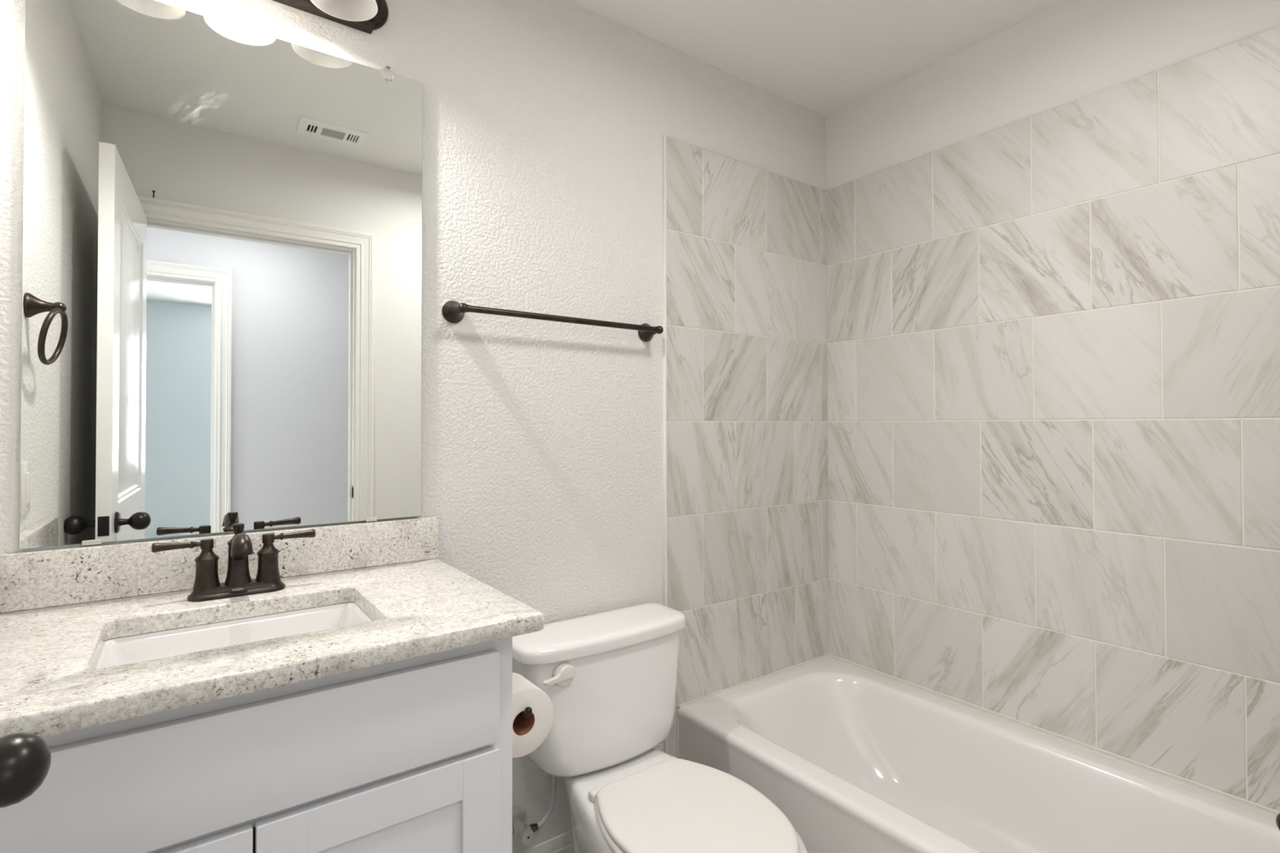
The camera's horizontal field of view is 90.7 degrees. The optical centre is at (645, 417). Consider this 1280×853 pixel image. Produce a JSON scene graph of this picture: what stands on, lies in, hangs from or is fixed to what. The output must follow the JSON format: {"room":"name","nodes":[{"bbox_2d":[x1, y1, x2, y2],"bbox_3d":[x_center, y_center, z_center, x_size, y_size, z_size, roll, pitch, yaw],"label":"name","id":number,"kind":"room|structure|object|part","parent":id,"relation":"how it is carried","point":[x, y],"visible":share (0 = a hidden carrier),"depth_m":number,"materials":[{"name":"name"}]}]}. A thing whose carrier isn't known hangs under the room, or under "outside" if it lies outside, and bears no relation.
{"room":"bathroom","nodes":[
{"label":"bathroom","id":0,"kind":"room"},
{"bbox_2d":[0,732,50,808],"bbox_3d":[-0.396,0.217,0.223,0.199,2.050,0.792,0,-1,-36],"label":"door knob","id":1,"kind":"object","parent":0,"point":[24,757],"depth_m":0.51,"materials":[{"name":"black metal"}]},
{"bbox_2d":[0,0,825,852],"bbox_3d":[-0.256,0.059,1.859,2.575,2.532,0.120,0,-1,-36],"label":"wall","id":2,"kind":"structure","parent":0,"point":[545,122],"depth_m":1.75,"materials":[{"name":"white paint"}]},
{"bbox_2d":[81,539,102,546],"bbox_3d":[-1.044,0.237,1.193,0.028,0.011,0.010,0,-1,-36],"label":"mirror clip","id":3,"kind":"object","parent":2,"relation":"attached to","point":[97,542],"visible":1,"depth_m":1.19,"materials":[{"name":"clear plastic"}]},
{"bbox_2d":[0,515,439,613],"bbox_3d":[-0.838,0.295,1.338,0.800,0.102,0.020,0,-1,-36],"label":"backsplash","id":4,"kind":"structure","parent":2,"relation":"attached to","point":[41,579],"depth_m":1.25,"materials":[{"name":"stone"}]},
{"bbox_2d":[18,0,422,549],"bbox_3d":[-0.839,-0.295,1.350,0.710,1.069,0.006,0,-1,-36],"label":"wall mirror","id":5,"kind":"object","parent":2,"relation":"attached to","point":[221,278],"visible":1,"depth_m":1.30,"materials":[{"name":"silver mirror"}]},
{"bbox_2d":[272,0,388,34],"bbox_3d":[-0.801,-0.965,1.274,0.590,0.146,0.197,0,-1,-36],"label":"vanity light","id":6,"kind":"object","parent":2,"relation":"attached to","point":[367,16],"visible":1,"depth_m":1.41,"materials":[{"name":"brown metal"}]},
{"bbox_3d":[-0.646,-0.941,1.352,0.138,0.100,0.138,0,-1,-36],"label":"lamp shade","id":7,"kind":"part","parent":6,"relation":"part of","materials":[{"name":"white glass"}]},
{"bbox_2d":[364,517,377,523],"bbox_3d":[-0.644,0.240,1.485,0.024,0.011,0.016,0,-1,-36],"label":"mirror clip","id":8,"kind":"object","parent":2,"relation":"attached to","point":[368,519],"visible":1,"depth_m":1.48,"materials":[{"name":"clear plastic"}]},
{"bbox_2d":[383,66,393,80],"bbox_3d":[-0.618,-0.824,1.518,0.024,0.035,0.019,0,-1,-36],"label":"mirror clip","id":9,"kind":"object","parent":2,"relation":"attached to","point":[388,73],"visible":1,"depth_m":1.51,"materials":[{"name":"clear plastic"}]},
{"bbox_2d":[511,775,556,844],"bbox_3d":[-0.304,1.006,1.677,0.124,0.217,0.094,0,-1,-36],"label":"shutoff valve","id":10,"kind":"object","parent":2,"relation":"attached to","point":[519,827],"visible":0.73,"depth_m":1.68,"materials":[{"name":"grey plastic"}]},
{"bbox_3d":[-0.305,1.080,1.632,0.034,0.034,0.018,0,-1,-36],"label":"handle","id":11,"kind":"part","parent":10,"relation":"part of","materials":[{"name":"grey plastic"}]},
{"bbox_2d":[520,830,574,852],"bbox_3d":[-0.243,1.224,1.768,0.763,0.096,0.013,0,-1,-36],"label":"baseboard","id":12,"kind":"structure","parent":2,"relation":"attached to","point":[562,843],"depth_m":1.76,"materials":[{"name":"white paint"}]},
{"bbox_2d":[441,300,663,342],"bbox_3d":[-0.220,-0.268,1.763,0.669,0.058,0.084,0,-1,-36],"label":"towel bar","id":13,"kind":"object","parent":2,"relation":"attached to","point":[453,312],"visible":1,"depth_m":1.67,"materials":[{"name":"brown metal"}]},
{"bbox_3d":[-0.473,-0.270,1.591,0.058,0.058,0.060,0,-1,-36],"label":"post","id":14,"kind":"part","parent":13,"relation":"part of","materials":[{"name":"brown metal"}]},
{"bbox_3d":[0.018,-0.266,1.954,0.058,0.058,0.060,0,-1,-36],"label":"post","id":15,"kind":"part","parent":13,"relation":"part of","materials":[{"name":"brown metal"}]},
{"bbox_2d":[662,134,667,754],"bbox_3d":[0.063,0.136,2.011,0.007,2.081,0.012,0,-1,-36],"label":"trim","id":16,"kind":"structure","parent":2,"relation":"attached to","point":[664,343],"depth_m":2.01,"materials":[{"name":"white paint"}]},
{"bbox_2d":[666,136,828,757],"bbox_3d":[0.394,0.188,2.256,0.817,2.177,0.009,0,-1,-36],"label":"tiled wall","id":17,"kind":"structure","parent":2,"relation":"attached to","point":[748,559],"depth_m":2.22,"materials":[{"name":"tile"}]},
{"bbox_2d":[568,0,1066,116],"bbox_3d":[0.246,-1.257,1.191,2.575,0.080,1.821,0,-1,-36],"label":"ceiling","id":18,"kind":"structure","parent":0,"point":[824,57],"depth_m":1.98,"materials":[{"name":"white paint"}]},
{"bbox_2d":[825,0,1279,191],"bbox_3d":[1.272,0.056,1.855,0.120,2.532,1.700,0,-1,-36],"label":"wall","id":19,"kind":"structure","parent":0,"point":[1070,51],"depth_m":1.92,"materials":[{"name":"white paint"}]},
{"bbox_2d":[826,25,1279,811],"bbox_3d":[1.183,0.033,1.868,0.009,1.879,1.556,0,-1,-36],"label":"tiled wall","id":20,"kind":"structure","parent":19,"relation":"attached to","point":[1053,335],"depth_m":1.78,"materials":[{"name":"tile"}]},
{"bbox_3d":[0.252,1.295,1.158,2.575,0.060,1.821,0,-1,-36],"label":"floor","id":21,"kind":"structure","parent":0,"visible":0},
{"bbox_2d":[0,636,532,852],"bbox_3d":[-0.659,0.820,1.127,0.832,0.891,0.552,0,-1,-36],"label":"vanity cabinet","id":22,"kind":"object","parent":21,"relation":"on","point":[414,755],"visible":0.92,"depth_m":0.92,"materials":[{"name":"white paint"}]},
{"bbox_3d":[-0.684,0.859,0.777,0.338,0.582,0.019,0,-1,-36],"label":"door","id":23,"kind":"part","parent":22,"relation":"part of","materials":[{"name":"white paint"}]},
{"bbox_2d":[0,515,543,737],"bbox_3d":[-0.669,0.307,1.109,0.801,0.133,0.589,0,-1,-36],"label":"countertop","id":24,"kind":"structure","parent":22,"relation":"on","point":[59,608],"depth_m":1.10,"materials":[{"name":"stone"}]},
{"bbox_2d":[151,523,315,601],"bbox_3d":[-0.771,0.275,1.203,0.270,0.136,0.154,0,-1,-36],"label":"faucet","id":25,"kind":"object","parent":24,"relation":"on","point":[238,582],"visible":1,"depth_m":1.22,"materials":[{"name":"brown metal"}]},
{"bbox_3d":[-0.867,0.240,1.186,0.095,0.021,0.021,1,-1,-42],"label":"lever","id":26,"kind":"part","parent":25,"relation":"part of","materials":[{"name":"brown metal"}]},
{"bbox_3d":[-0.839,0.288,1.210,0.044,0.074,0.044,0,-1,-36],"label":"handle","id":27,"kind":"part","parent":25,"relation":"part of","materials":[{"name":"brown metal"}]},
{"bbox_3d":[-0.798,0.334,1.240,0.162,0.020,0.060,0,-1,-36],"label":"plate","id":28,"kind":"part","parent":25,"relation":"part of","materials":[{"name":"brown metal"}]},
{"bbox_3d":[-0.799,0.220,1.241,0.020,0.024,0.020,0,-1,-36],"label":"lift rod","id":29,"kind":"part","parent":25,"relation":"part of","materials":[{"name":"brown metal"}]},
{"bbox_3d":[-0.769,0.271,1.200,0.047,0.108,0.147,0,-1,-36],"label":"spout","id":30,"kind":"part","parent":25,"relation":"part of","materials":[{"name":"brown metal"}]},
{"bbox_3d":[-0.758,0.288,1.270,0.044,0.074,0.044,0,-1,-36],"label":"handle","id":31,"kind":"part","parent":25,"relation":"part of","materials":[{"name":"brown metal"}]},
{"bbox_3d":[-0.726,0.241,1.290,0.095,0.021,0.021,0,-1,-31],"label":"lever","id":32,"kind":"part","parent":25,"relation":"part of","materials":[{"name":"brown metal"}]},
{"bbox_2d":[94,601,373,669],"bbox_3d":[-0.673,0.439,1.070,0.431,0.130,0.312,0,-1,-36],"label":"sink","id":33,"kind":"object","parent":24,"relation":"in","point":[121,651],"visible":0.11,"depth_m":1.16,"materials":[{"name":"white ceramic"}]},
{"bbox_3d":[-0.400,0.861,0.986,0.358,0.582,0.019,0,-1,-36],"label":"door","id":34,"kind":"part","parent":22,"relation":"part of","materials":[{"name":"white paint"}]},
{"bbox_3d":[-0.402,0.861,0.989,0.232,0.456,0.008,0,-1,-36],"label":"panel","id":35,"kind":"part","parent":22,"relation":"part of","materials":[{"name":"white paint"}]},
{"bbox_3d":[-0.267,0.578,1.284,0.017,0.025,0.144,0,-1,-36],"label":"arm","id":36,"kind":"part","parent":22,"relation":"part of","materials":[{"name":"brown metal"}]},
{"bbox_2d":[511,672,553,757],"bbox_3d":[-0.268,0.600,1.282,0.133,0.133,0.102,0,-1,-36],"label":"toilet paper roll","id":37,"kind":"object","parent":22,"relation":"hanging from","point":[528,734],"visible":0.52,"depth_m":1.26,"materials":[{"name":"white paper"}]},
{"bbox_2d":[512,603,808,852],"bbox_3d":[0.042,0.914,1.503,0.524,0.708,0.754,0,-1,-36],"label":"toilet","id":38,"kind":"object","parent":21,"relation":"on","point":[609,678],"visible":0.99,"depth_m":1.56,"materials":[{"name":"white ceramic"}]},
{"bbox_3d":[-0.210,0.637,1.551,0.090,0.057,0.024,0,-1,-36],"label":"flush lever","id":39,"kind":"part","parent":38,"relation":"part of","materials":[{"name":"white plastic"}]},
{"bbox_3d":[-0.114,0.748,1.716,0.490,0.296,0.217,0,-1,-36],"label":"tank","id":40,"kind":"part","parent":38,"relation":"part of","materials":[{"name":"white ceramic"}]},
{"bbox_3d":[-0.121,0.583,1.727,0.524,0.039,0.207,0,-1,-36],"label":"tank lid","id":41,"kind":"part","parent":38,"relation":"part of","materials":[{"name":"white ceramic"}]},
{"bbox_3d":[0.058,1.083,1.469,0.400,0.368,0.685,0,-1,-36],"label":"bowl","id":42,"kind":"part","parent":38,"relation":"part of","materials":[{"name":"white ceramic"}]},
{"bbox_3d":[0.114,0.890,1.375,0.374,0.014,0.461,0,-1,-36],"label":"seat","id":43,"kind":"part","parent":38,"relation":"part of","materials":[{"name":"white plastic"}]},
{"bbox_3d":[0.114,0.874,1.375,0.366,0.015,0.453,0,-1,-36],"label":"seat lid","id":44,"kind":"part","parent":38,"relation":"part of","materials":[{"name":"white plastic"}]},
{"bbox_2d":[676,653,1279,852],"bbox_3d":[0.870,1.092,1.627,0.771,0.354,1.549,0,-1,-36],"label":"bathtub","id":45,"kind":"object","parent":21,"relation":"on","point":[857,758],"visible":0.97,"depth_m":1.81,"materials":[{"name":"white ceramic"}]},
{"bbox_3d":[0.707,0.039,0.452,2.455,2.532,0.116,0,-1,-36],"label":"wall","id":46,"kind":"structure","parent":0,"visible":0},
{"bbox_3d":[1.325,0.170,0.984,0.808,2.177,0.009,0,-1,-36],"label":"tiled wall","id":47,"kind":"structure","parent":46,"relation":"attached to","visible":0},
{"bbox_2d":[1275,813,1279,830],"bbox_3d":[1.261,0.759,1.101,0.068,0.069,0.232,0,-1,-36],"label":"tub spout","id":48,"kind":"object","parent":47,"relation":"attached to","point":[1277,819],"visible":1,"depth_m":1.18,"materials":[{"name":"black metal"}]}
]}

